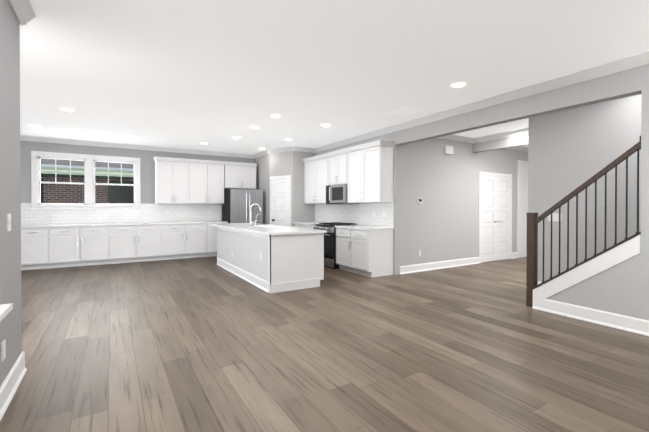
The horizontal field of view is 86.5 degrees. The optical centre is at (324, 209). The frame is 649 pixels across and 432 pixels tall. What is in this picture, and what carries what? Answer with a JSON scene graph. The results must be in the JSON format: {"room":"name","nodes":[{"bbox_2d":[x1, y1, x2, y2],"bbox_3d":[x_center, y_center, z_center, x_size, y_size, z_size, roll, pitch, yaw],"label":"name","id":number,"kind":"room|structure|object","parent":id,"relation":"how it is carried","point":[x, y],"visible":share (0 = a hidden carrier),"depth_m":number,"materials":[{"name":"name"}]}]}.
{"room":"kitchen","nodes":[
{"label":"kitchen","id":0,"kind":"room"},
{"bbox_2d":[0,256,648,431],"bbox_3d":[0.075,1.290,3.938,15.900,0.050,13.600,0,1,-32],"label":"floor","id":1,"kind":"structure","parent":0,"point":[203,344],"depth_m":2.99,"materials":[{"name":"brown wood"}]},
{"bbox_2d":[21,229,52,269],"bbox_3d":[-6.390,0.801,7.210,1.216,0.877,0.627,0,1,-32],"label":"base cabinet","id":2,"kind":"object","parent":1,"relation":"on","point":[45,246],"depth_m":7.13,"materials":[{"name":"white wood"}]},
{"bbox_2d":[53,225,112,267],"bbox_3d":[-5.479,0.796,7.772,1.216,0.877,0.627,0,1,-32],"label":"base cabinet","id":3,"kind":"object","parent":1,"relation":"on","point":[74,245],"depth_m":7.54,"materials":[{"name":"white wood"}]},
{"bbox_2d":[21,221,227,228],"bbox_3d":[-5.700,0.342,7.616,6.956,0.035,0.638,0,1,-32],"label":"countertop","id":4,"kind":"structure","parent":3,"relation":"on","point":[190,222],"depth_m":8.18,"materials":[{"name":"white stone"}]},
{"bbox_2d":[113,225,164,263],"bbox_3d":[-4.569,0.792,8.334,1.216,0.877,0.627,0,1,-32],"label":"base cabinet","id":5,"kind":"object","parent":1,"relation":"on","point":[131,243],"depth_m":8.10,"materials":[{"name":"white wood"}]},
{"bbox_2d":[165,225,208,259],"bbox_3d":[-3.658,0.788,8.896,1.216,0.877,0.627,0,1,-32],"label":"base cabinet","id":6,"kind":"object","parent":1,"relation":"on","point":[181,241],"depth_m":8.66,"materials":[{"name":"white wood"}]},
{"bbox_2d":[209,225,216,256],"bbox_3d":[-3.006,0.785,9.298,0.608,0.877,0.627,0,1,-32],"label":"base cabinet","id":7,"kind":"object","parent":1,"relation":"on","point":[212,229],"depth_m":9.01,"materials":[{"name":"white wood"}]},
{"bbox_2d":[222,189,262,223],"bbox_3d":[-2.266,0.331,9.562,0.886,1.780,0.916,0,1,-32],"label":"fridge","id":8,"kind":"object","parent":1,"relation":"on","point":[236,205],"visible":0.62,"depth_m":9.20,"materials":[{"name":"metal"}]},
{"bbox_2d":[216,227,323,292],"bbox_3d":[-1.207,0.804,6.749,1.016,0.877,3.102,0,1,-32],"label":"kitchen island","id":9,"kind":"object","parent":1,"relation":"on","point":[268,258],"depth_m":5.54,"materials":[{"name":"white wood"}]},
{"bbox_2d":[211,223,326,234],"bbox_3d":[-1.308,0.347,6.866,1.030,0.035,3.470,0,1,-32],"label":"island countertop","id":10,"kind":"structure","parent":9,"relation":"on","point":[260,229],"depth_m":5.94,"materials":[{"name":"white stone"}]},
{"bbox_2d":[250,203,261,225],"bbox_3d":[-1.389,0.099,6.973,0.265,0.458,0.060,0,1,-32],"label":"faucet","id":11,"kind":"object","parent":10,"relation":"on","point":[251,222],"visible":1,"depth_m":6.92,"materials":[{"name":"silver metal"}]},
{"bbox_2d":[293,222,304,227],"bbox_3d":[-0.335,0.789,8.718,0.627,0.877,0.679,0,1,-32],"label":"base cabinet","id":12,"kind":"object","parent":1,"relation":"on","point":[295,223],"depth_m":8.68,"materials":[{"name":"white"}]},
{"bbox_2d":[297,222,340,225],"bbox_3d":[-0.222,0.335,8.504,0.638,0.035,1.156,0,1,-32],"label":"countertop","id":13,"kind":"structure","parent":12,"relation":"on","point":[298,223],"depth_m":8.49,"materials":[{"name":"white stone"}]},
{"bbox_2d":[313,222,355,268],"bbox_3d":[0.227,0.766,7.655,0.753,0.940,0.757,0,1,-32],"label":"stove","id":14,"kind":"object","parent":1,"relation":"on","point":[330,247],"visible":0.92,"depth_m":7.30,"materials":[{"name":"black metal"}]},
{"bbox_2d":[335,226,392,276],"bbox_3d":[0.776,0.803,6.917,0.627,0.877,1.070,0,1,-32],"label":"base cabinet","id":15,"kind":"object","parent":1,"relation":"on","point":[365,250],"depth_m":6.53,"materials":[{"name":"white wood"}]},
{"bbox_2d":[341,226,392,229],"bbox_3d":[0.767,0.347,6.901,0.638,0.035,1.082,0,1,-32],"label":"countertop","id":16,"kind":"structure","parent":15,"relation":"on","point":[342,227],"depth_m":6.57,"materials":[{"name":"white stone"}]},
{"bbox_2d":[526,136,640,306],"bbox_3d":[2.981,0.248,4.049,0.152,2.030,1.148,0,1,-32],"label":"stair railing","id":17,"kind":"object","parent":1,"relation":"on","point":[626,248],"visible":0.96,"depth_m":3.99,"materials":[{"name":"brown wood"}]},
{"bbox_2d":[0,0,648,385],"bbox_3d":[0.075,-0.155,3.926,15.540,2.840,13.240,0,1,-32],"label":"wall","id":18,"kind":"structure","parent":0,"point":[576,136],"depth_m":4.97,"materials":[{"name":"paint"}]},
{"bbox_2d":[1,339,5,361],"bbox_3d":[-2.096,0.918,2.252,0.006,0.120,0.075,0,1,-32],"label":"electrical outlet","id":19,"kind":"object","parent":18,"relation":"attached to","point":[3,350],"visible":0.86,"depth_m":2.24,"materials":[{"name":"white plastic"}]},
{"bbox_2d":[0,303,12,320],"bbox_3d":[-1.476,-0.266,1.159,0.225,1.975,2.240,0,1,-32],"label":"window sill","id":20,"kind":"structure","parent":18,"relation":"in","point":[5,309],"depth_m":2.06,"materials":[{"name":"white wood"}]},
{"bbox_2d":[7,214,10,230],"bbox_3d":[-2.179,0.087,2.385,0.012,0.120,0.080,0,1,-32],"label":"light switch","id":21,"kind":"object","parent":18,"relation":"attached to","point":[8,222],"visible":0.93,"depth_m":2.37,"materials":[{"name":"white plastic"}]},
{"bbox_2d":[0,351,26,420],"bbox_3d":[-0.627,1.220,-0.127,0.055,0.152,6.760,0,1,-32],"label":"baseboard","id":22,"kind":"structure","parent":18,"relation":"attached to","point":[12,381],"depth_m":2.38,"materials":[{"name":"white wood"}]},
{"bbox_2d":[31,151,140,209],"bbox_3d":[-5.540,-0.653,8.137,2.130,1.290,0.170,0,1,-32],"label":"window","id":23,"kind":"structure","parent":18,"relation":"in","point":[89,183],"depth_m":8.08,"materials":[{"name":"white wood"}]},
{"bbox_2d":[21,203,220,224],"bbox_3d":[-6.163,0.084,7.712,7.655,0.478,0.008,0,1,-32],"label":"wall tile","id":24,"kind":"structure","parent":18,"relation":"attached to","point":[146,212],"depth_m":8.52,"materials":[{"name":"white tile"}]},
{"bbox_2d":[154,160,192,203],"bbox_3d":[-3.901,-0.717,8.909,0.830,1.105,0.332,0,1,-32],"label":"upper cabinet","id":25,"kind":"object","parent":18,"relation":"attached to","point":[185,181],"depth_m":8.76,"materials":[{"name":"white wood"}]},
{"bbox_2d":[193,160,224,203],"bbox_3d":[-3.246,-0.720,9.313,0.989,1.105,0.332,0,1,-32],"label":"upper cabinet","id":26,"kind":"object","parent":18,"relation":"attached to","point":[208,177],"depth_m":9.21,"materials":[{"name":"white wood"}]},
{"bbox_2d":[225,164,256,187],"bbox_3d":[-2.429,-0.939,9.816,0.909,0.675,0.332,0,1,-32],"label":"upper cabinet","id":27,"kind":"object","parent":18,"relation":"attached to","point":[236,175],"depth_m":9.66,"materials":[{"name":"white wood"}]},
{"bbox_2d":[270,175,290,226],"bbox_3d":[-1.184,0.165,9.061,0.760,2.120,0.076,0,1,37],"label":"pantry door","id":28,"kind":"structure","parent":18,"relation":"in","point":[280,200],"depth_m":9.07,"materials":[{"name":"white wood"}]},
{"bbox_2d":[303,156,330,203],"bbox_3d":[-0.065,-0.714,8.551,0.332,1.105,1.226,0,1,-32],"label":"upper cabinet","id":29,"kind":"object","parent":18,"relation":"attached to","point":[315,171],"depth_m":8.49,"materials":[{"name":"white wood"}]},
{"bbox_2d":[8,0,648,158],"bbox_3d":[0.075,-1.523,3.916,15.300,0.105,13.000,0,1,-32],"label":"crown molding","id":30,"kind":"structure","parent":18,"relation":"attached to","point":[24,12],"depth_m":5.71,"materials":[{"name":"white wood"}]},
{"bbox_2d":[327,152,342,184],"bbox_3d":[0.421,-0.913,7.762,0.332,0.695,0.765,0,1,-32],"label":"upper cabinet","id":31,"kind":"object","parent":18,"relation":"attached to","point":[335,161],"depth_m":7.75,"materials":[{"name":"white wood"}]},
{"bbox_2d":[326,184,358,203],"bbox_3d":[0.371,-0.345,7.736,0.446,0.430,0.757,0,1,-32],"label":"microwave","id":32,"kind":"object","parent":31,"relation":"attached to","point":[336,194],"visible":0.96,"depth_m":7.56,"materials":[{"name":"metal"}]},
{"bbox_2d":[315,202,393,226],"bbox_3d":[0.539,0.083,7.892,0.008,0.478,2.999,0,1,-32],"label":"wall tile","id":33,"kind":"structure","parent":18,"relation":"attached to","point":[360,214],"depth_m":7.58,"materials":[{"name":"white tile"}]},
{"bbox_2d":[382,211,386,216],"bbox_3d":[1.188,0.072,6.824,0.008,0.120,0.120,0,1,-32],"label":"light switch","id":34,"kind":"object","parent":33,"relation":"attached to","point":[384,213],"visible":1,"depth_m":6.82,"materials":[{"name":"white plastic"}]},
{"bbox_2d":[343,144,393,202],"bbox_3d":[0.884,-0.702,7.013,0.332,1.105,1.140,0,1,-32],"label":"upper cabinet","id":35,"kind":"object","parent":18,"relation":"attached to","point":[364,172],"depth_m":6.72,"materials":[{"name":"white wood"}]},
{"bbox_2d":[399,257,478,274],"bbox_3d":[2.511,1.162,7.302,2.480,0.152,0.030,0,1,-32],"label":"baseboard","id":36,"kind":"structure","parent":18,"relation":"attached to","point":[407,269],"depth_m":7.21,"materials":[{"name":"white wood"}]},
{"bbox_2d":[444,145,452,154],"bbox_3d":[2.652,-1.277,7.358,0.240,0.170,0.049,0,1,-32],"label":"door chime","id":37,"kind":"object","parent":18,"relation":"attached to","point":[448,149],"visible":1,"depth_m":7.32,"materials":[{"name":"white plastic"}]},
{"bbox_2d":[479,171,511,262],"bbox_3d":[4.141,0.171,8.279,1.330,2.120,0.064,0,1,-32],"label":"double door","id":38,"kind":"structure","parent":18,"relation":"in","point":[495,216],"depth_m":8.28,"materials":[{"name":"white wood"}]},
{"bbox_2d":[512,252,517,258],"bbox_3d":[4.809,1.151,8.720,0.260,0.152,0.030,0,1,-32],"label":"baseboard","id":39,"kind":"structure","parent":18,"relation":"attached to","point":[514,255],"depth_m":8.72,"materials":[{"name":"white wood"}]},
{"bbox_2d":[517,160,527,257],"bbox_3d":[5.260,-0.022,8.989,0.800,2.495,0.029,0,1,-32],"label":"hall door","id":40,"kind":"structure","parent":18,"relation":"in","point":[522,188],"depth_m":8.90,"materials":[{"name":"white wood"}]},
{"bbox_2d":[548,213,561,220],"bbox_3d":[3.432,0.110,5.142,0.010,0.120,0.180,0,1,-32],"label":"light switch","id":41,"kind":"object","parent":18,"relation":"attached to","point":[555,216],"visible":0.69,"depth_m":5.14,"materials":[{"name":"white plastic"}]},
{"bbox_2d":[532,297,648,335],"bbox_3d":[4.121,1.203,2.074,0.030,0.152,5.520,0,1,-32],"label":"baseboard","id":42,"kind":"structure","parent":18,"relation":"attached to","point":[622,322],"depth_m":3.85,"materials":[{"name":"white wood"}]},
{"bbox_2d":[20,0,648,154],"bbox_3d":[0.075,-1.625,3.915,15.900,0.100,13.600,0,1,-32],"label":"ceiling","id":43,"kind":"structure","parent":0,"point":[217,75],"depth_m":3.65,"materials":[{"name":"paint"}]},
{"bbox_2d":[60,108,74,111],"bbox_3d":[-4.051,-1.582,5.441,0.188,0.010,0.188,0,1,-41],"label":"recessed light","id":44,"kind":"object","parent":43,"relation":"in","point":[65,109],"depth_m":5.41,"materials":[{"name":"beige plastic"}]},
{"bbox_2d":[270,114,280,117],"bbox_3d":[-0.828,-1.585,5.825,0.188,0.010,0.188,0,1,31],"label":"recessed light","id":45,"kind":"object","parent":43,"relation":"in","point":[273,115],"depth_m":5.83,"materials":[{"name":"beige plastic"}]},
{"bbox_2d":[389,107,424,116],"bbox_3d":[1.328,-1.581,5.577,0.420,0.012,0.420,0,1,-32],"label":"ceiling vent","id":46,"kind":"object","parent":43,"relation":"in","point":[406,111],"visible":1,"depth_m":5.54,"materials":[{"name":"white metal"}]},
{"bbox_2d":[451,82,466,87],"bbox_3d":[1.690,-1.573,4.348,0.188,0.010,0.188,0,1,31],"label":"recessed light","id":47,"kind":"object","parent":43,"relation":"in","point":[458,84],"depth_m":4.33,"materials":[{"name":"beige plastic"}]},
{"label":"outside","id":48,"kind":"structure","parent":0,"visible":0},
{"bbox_2d":[41,159,133,202],"bbox_3d":[-10.039,-1.462,13.833,13.500,5.900,7.500,0,1,-32],"label":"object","id":49,"kind":"structure","parent":48,"point":[62,193],"depth_m":12.06,"materials":[{"name":"red"}]}
]}

